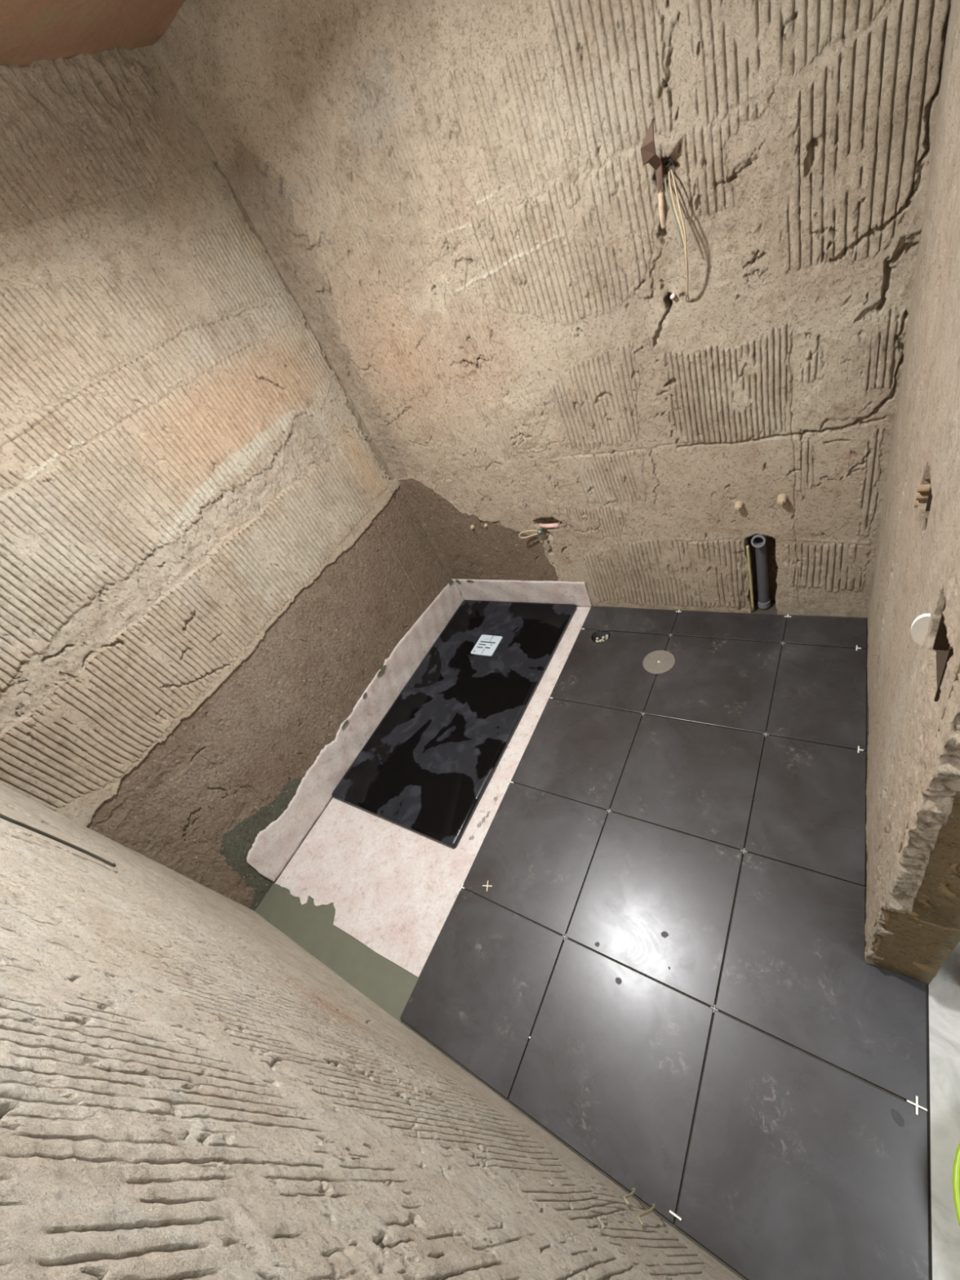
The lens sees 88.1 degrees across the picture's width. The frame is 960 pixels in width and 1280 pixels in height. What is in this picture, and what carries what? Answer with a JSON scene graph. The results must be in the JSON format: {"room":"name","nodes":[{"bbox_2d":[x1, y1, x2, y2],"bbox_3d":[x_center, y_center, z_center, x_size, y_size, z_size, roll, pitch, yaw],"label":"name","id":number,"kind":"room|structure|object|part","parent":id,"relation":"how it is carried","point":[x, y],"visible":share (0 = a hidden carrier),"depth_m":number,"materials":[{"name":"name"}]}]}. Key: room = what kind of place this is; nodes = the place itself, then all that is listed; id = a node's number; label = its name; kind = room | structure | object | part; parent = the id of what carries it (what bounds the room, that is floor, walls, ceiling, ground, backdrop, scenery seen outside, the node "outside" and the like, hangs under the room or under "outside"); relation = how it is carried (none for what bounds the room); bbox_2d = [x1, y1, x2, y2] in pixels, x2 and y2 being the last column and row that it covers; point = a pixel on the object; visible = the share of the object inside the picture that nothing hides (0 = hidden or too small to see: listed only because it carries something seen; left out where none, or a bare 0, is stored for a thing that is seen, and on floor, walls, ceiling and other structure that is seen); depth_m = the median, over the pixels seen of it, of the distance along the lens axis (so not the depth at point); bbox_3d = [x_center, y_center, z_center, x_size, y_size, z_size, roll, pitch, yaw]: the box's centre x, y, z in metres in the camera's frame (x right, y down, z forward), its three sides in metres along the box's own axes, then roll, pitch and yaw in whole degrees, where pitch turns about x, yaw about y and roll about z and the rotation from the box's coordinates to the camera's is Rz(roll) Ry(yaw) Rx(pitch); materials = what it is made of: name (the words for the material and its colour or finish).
{"room":"building under construction","nodes":[
{"label":"building under construction","id":0,"kind":"room"},
{"bbox_2d":[0,0,185,66],"bbox_3d":[-0.034,-1.087,0.035,3.760,0.018,2.040,6,50,36],"label":"ceiling","id":1,"kind":"structure","parent":0,"point":[31,30],"depth_m":1.37,"materials":[{"name":"beige concrete"}]},
{"bbox_2d":[0,44,451,911],"bbox_3d":[-1.028,-0.386,1.899,0.048,2.540,2.040,6,50,36],"label":"wall","id":2,"kind":"structure","parent":0,"point":[210,556],"depth_m":1.75,"materials":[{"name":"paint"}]},
{"bbox_2d":[0,783,741,1279],"bbox_3d":[-0.563,0.437,0.707,2.360,2.540,0.038,6,50,36],"label":"wall","id":3,"kind":"structure","parent":0,"point":[188,1091],"depth_m":0.56,"materials":[{"name":"paint"}]},
{"bbox_2d":[0,813,115,866],"bbox_3d":[-0.991,0.383,1.056,0.059,0.529,0.007,6,50,36],"label":"cable","id":4,"kind":"object","parent":3,"relation":"attached to","point":[2,816],"visible":1,"depth_m":1.12,"materials":[{"name":"grey plastic"}]},
{"bbox_2d":[623,1187,635,1205],"bbox_3d":[0.336,1.229,1.099,0.015,0.147,0.029,-38,39,-10],"label":"drip","id":5,"kind":"object","parent":3,"relation":"attached to","point":[633,1189],"visible":1,"depth_m":1.08,"materials":[{"name":"beige"}]},
{"bbox_2d":[637,1203,655,1226],"bbox_3d":[0.355,1.199,1.039,0.015,0.247,0.030,-38,39,-11],"label":"drip","id":6,"kind":"object","parent":3,"relation":"attached to","point":[653,1206],"visible":1,"depth_m":1.00,"materials":[{"name":"beige"}]},
{"bbox_2d":[153,0,951,617],"bbox_3d":[0.258,-1.053,1.823,2.120,2.540,0.107,6,50,36],"label":"wall","id":7,"kind":"structure","parent":0,"point":[457,200],"depth_m":1.54,"materials":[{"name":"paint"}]},
{"bbox_2d":[518,528,543,538],"bbox_3d":[0.252,-0.517,2.438,0.130,0.058,0.035,-13,41,20],"label":"cable loop","id":8,"kind":"object","parent":7,"relation":"attached to","point":[539,531],"visible":1,"depth_m":2.43,"materials":[{"name":"plastic"}]},
{"bbox_2d":[538,523,559,528],"bbox_3d":[0.334,-0.553,2.399,0.104,0.023,0.022,8,52,38],"label":"stub","id":9,"kind":"object","parent":7,"relation":"on","point":[540,525],"visible":1,"depth_m":2.39,"materials":[{"name":"plastic"}]},
{"bbox_2d":[640,118,677,193],"bbox_3d":[0.453,-1.229,1.260,0.085,0.148,0.051,-44,41,-18],"label":"flap","id":10,"kind":"object","parent":7,"relation":"attached to","point":[648,153],"visible":1,"depth_m":1.26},
{"bbox_2d":[657,186,666,229],"bbox_3d":[0.497,-1.185,1.354,0.021,0.102,0.030,6,50,36],"label":"conduit","id":11,"kind":"object","parent":7,"relation":"attached to","point":[660,195],"visible":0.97,"depth_m":1.35,"materials":[{"name":"beige plastic"}]},
{"bbox_2d":[670,293,675,299],"bbox_3d":[0.582,-1.036,1.490,0.014,0.015,0.033,6,50,36],"label":"conduit","id":12,"kind":"object","parent":7,"relation":"attached to","point":[673,295],"visible":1,"depth_m":1.48,"materials":[{"name":"white plastic"}]},
{"bbox_2d":[664,168,689,301],"bbox_3d":[0.547,-1.095,1.365,0.028,0.310,0.085,-12,42,21],"label":"cable","id":13,"kind":"object","parent":7,"relation":"hanging from","point":[684,237],"visible":1,"depth_m":1.32,"materials":[{"name":"beige plastic"}]},
{"bbox_2d":[733,500,743,511],"bbox_3d":[0.976,-0.506,1.873,0.035,0.034,0.039,6,50,36],"label":"plug","id":14,"kind":"object","parent":7,"relation":"attached to","point":[739,504],"visible":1,"depth_m":1.86,"materials":[{"name":"beige plastic"}]},
{"bbox_2d":[746,545,754,611],"bbox_3d":[1.152,-0.257,2.114,0.012,0.360,0.019,-27,38,3],"label":"strip","id":15,"kind":"object","parent":7,"relation":"attached to","point":[747,546],"visible":1,"depth_m":2.10,"materials":[{"name":"beige wood"}]},
{"bbox_2d":[751,533,770,608],"bbox_3d":[1.178,-0.284,2.075,0.051,0.426,0.091,6,50,36],"label":"drain pipe","id":16,"kind":"object","parent":7,"relation":"attached to","point":[758,541],"visible":0.94,"depth_m":2.07,"materials":[{"name":"grey plastic"}]},
{"bbox_2d":[776,493,787,505],"bbox_3d":[1.083,-0.503,1.778,0.038,0.037,0.043,6,50,36],"label":"plug","id":17,"kind":"object","parent":7,"relation":"attached to","point":[781,498],"visible":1,"depth_m":1.77,"materials":[{"name":"beige plastic"}]},
{"bbox_2d":[254,600,959,1279],"bbox_3d":[0.801,0.894,1.446,3.770,0.097,2.900,6,50,36],"label":"floor","id":18,"kind":"structure","parent":0,"point":[944,990],"depth_m":1.23,"materials":[{"name":"tile"}]},
{"bbox_2d":[246,578,591,977],"bbox_3d":[-0.204,0.381,2.374,0.895,0.244,1.860,6,50,36],"label":"roof membrane","id":19,"kind":"object","parent":18,"relation":"on","point":[392,887],"visible":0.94,"depth_m":2.21,"materials":[{"name":"white fabric"}]},
{"bbox_2d":[331,600,577,848],"bbox_3d":[-0.101,0.292,2.576,0.782,0.026,1.399,6,50,36],"label":"shower tray","id":20,"kind":"object","parent":19,"relation":"on","point":[426,768],"visible":1,"depth_m":2.48,"materials":[{"name":"black plastic"}]},
{"bbox_2d":[710,1004,718,1013],"bbox_3d":[0.639,1.005,1.351,0.016,0.005,0.016,-27,38,3],"label":"spacer","id":21,"kind":"object","parent":18,"relation":"on","point":[713,1008],"visible":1,"depth_m":1.35,"materials":[{"name":"white plastic"}]},
{"bbox_2d":[952,1142,959,1226],"bbox_3d":[1.091,1.096,0.864,0.410,0.127,0.410,6,50,36],"label":"plastic tub","id":22,"kind":"object","parent":18,"relation":"on","point":[956,1170],"visible":1,"depth_m":0.95,"materials":[{"name":"green plastic"}]},
{"bbox_2d":[400,606,928,1279],"bbox_3d":[0.695,0.591,1.767,1.337,0.008,1.960,6,50,36],"label":"floor tiles","id":23,"kind":"structure","parent":0,"point":[798,1166],"depth_m":1.49,"materials":[{"name":"grey tile"}]},
{"bbox_2d":[482,880,492,891],"bbox_3d":[0.028,0.907,1.829,0.028,0.008,0.028,-40,39,-12],"label":"spacer","id":24,"kind":"object","parent":23,"relation":"on","point":[486,886],"visible":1,"depth_m":1.83,"materials":[{"name":"white plastic"}]},
{"bbox_2d":[591,630,609,643],"bbox_3d":[0.617,0.001,2.506,0.092,0.058,0.093,6,50,36],"label":"floor waste","id":25,"kind":"structure","parent":23,"relation":"in","point":[598,637],"depth_m":2.52,"materials":[{"name":"grey plastic"}]},
{"bbox_2d":[642,649,675,674],"bbox_3d":[0.803,0.098,2.229,0.140,0.005,0.140,6,50,36],"label":"cover","id":26,"kind":"object","parent":23,"relation":"on","point":[656,662],"visible":1,"depth_m":2.23,"materials":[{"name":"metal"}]},
{"bbox_2d":[669,1209,681,1220],"bbox_3d":[0.445,1.310,1.129,0.026,0.006,0.004,6,50,36],"label":"spacer","id":27,"kind":"object","parent":23,"relation":"on","point":[670,1211],"visible":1,"depth_m":1.13,"materials":[{"name":"white plastic"}]},
{"bbox_2d":[906,1095,927,1115],"bbox_3d":[0.970,1.033,1.101,0.027,0.004,0.027,-27,38,3],"label":"spacer","id":28,"kind":"object","parent":23,"relation":"on","point":[916,1104],"visible":1,"depth_m":1.10,"materials":[{"name":"white plastic"}]},
{"bbox_2d":[864,0,959,978],"bbox_3d":[0.854,-0.476,0.806,0.175,2.525,1.342,4,49,35],"label":"wall","id":29,"kind":"structure","parent":0,"point":[917,568],"depth_m":0.91,"materials":[{"name":"paint"}]},
{"bbox_2d":[866,663,959,984],"bbox_3d":[0.573,-0.014,0.485,0.125,2.496,0.023,6,50,36],"label":"door frame","id":30,"kind":"structure","parent":29,"relation":"attached to","point":[930,945],"depth_m":1.00,"materials":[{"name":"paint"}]},
{"bbox_2d":[911,613,930,645],"bbox_3d":[0.711,-0.016,0.790,0.038,0.068,0.006,15,57,42],"label":"round lid","id":31,"kind":"object","parent":29,"relation":"attached to","point":[919,628],"visible":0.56,"depth_m":0.79,"materials":[{"name":"white plastic"}]},
{"bbox_2d":[914,484,932,528],"bbox_3d":[0.825,-0.260,0.891,0.057,0.104,0.102,6,50,36],"label":"switch box","id":32,"kind":"object","parent":29,"relation":"attached to","point":[924,491],"visible":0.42,"depth_m":0.92,"materials":[{"name":"plastic"}]},
{"bbox_3d":[0.819,-0.248,0.872,0.042,0.094,0.060,6,50,36],"label":"box frame","id":33,"kind":"part","parent":32,"relation":"part of","materials":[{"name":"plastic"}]},
{"bbox_2d":[933,599,953,702],"bbox_3d":[0.665,0.013,0.678,0.052,0.120,0.104,6,50,36],"label":"hole","id":34,"kind":"object","parent":29,"relation":"attached to","point":[941,644],"visible":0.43,"depth_m":0.73,"materials":[{"name":"concrete"}]}
]}

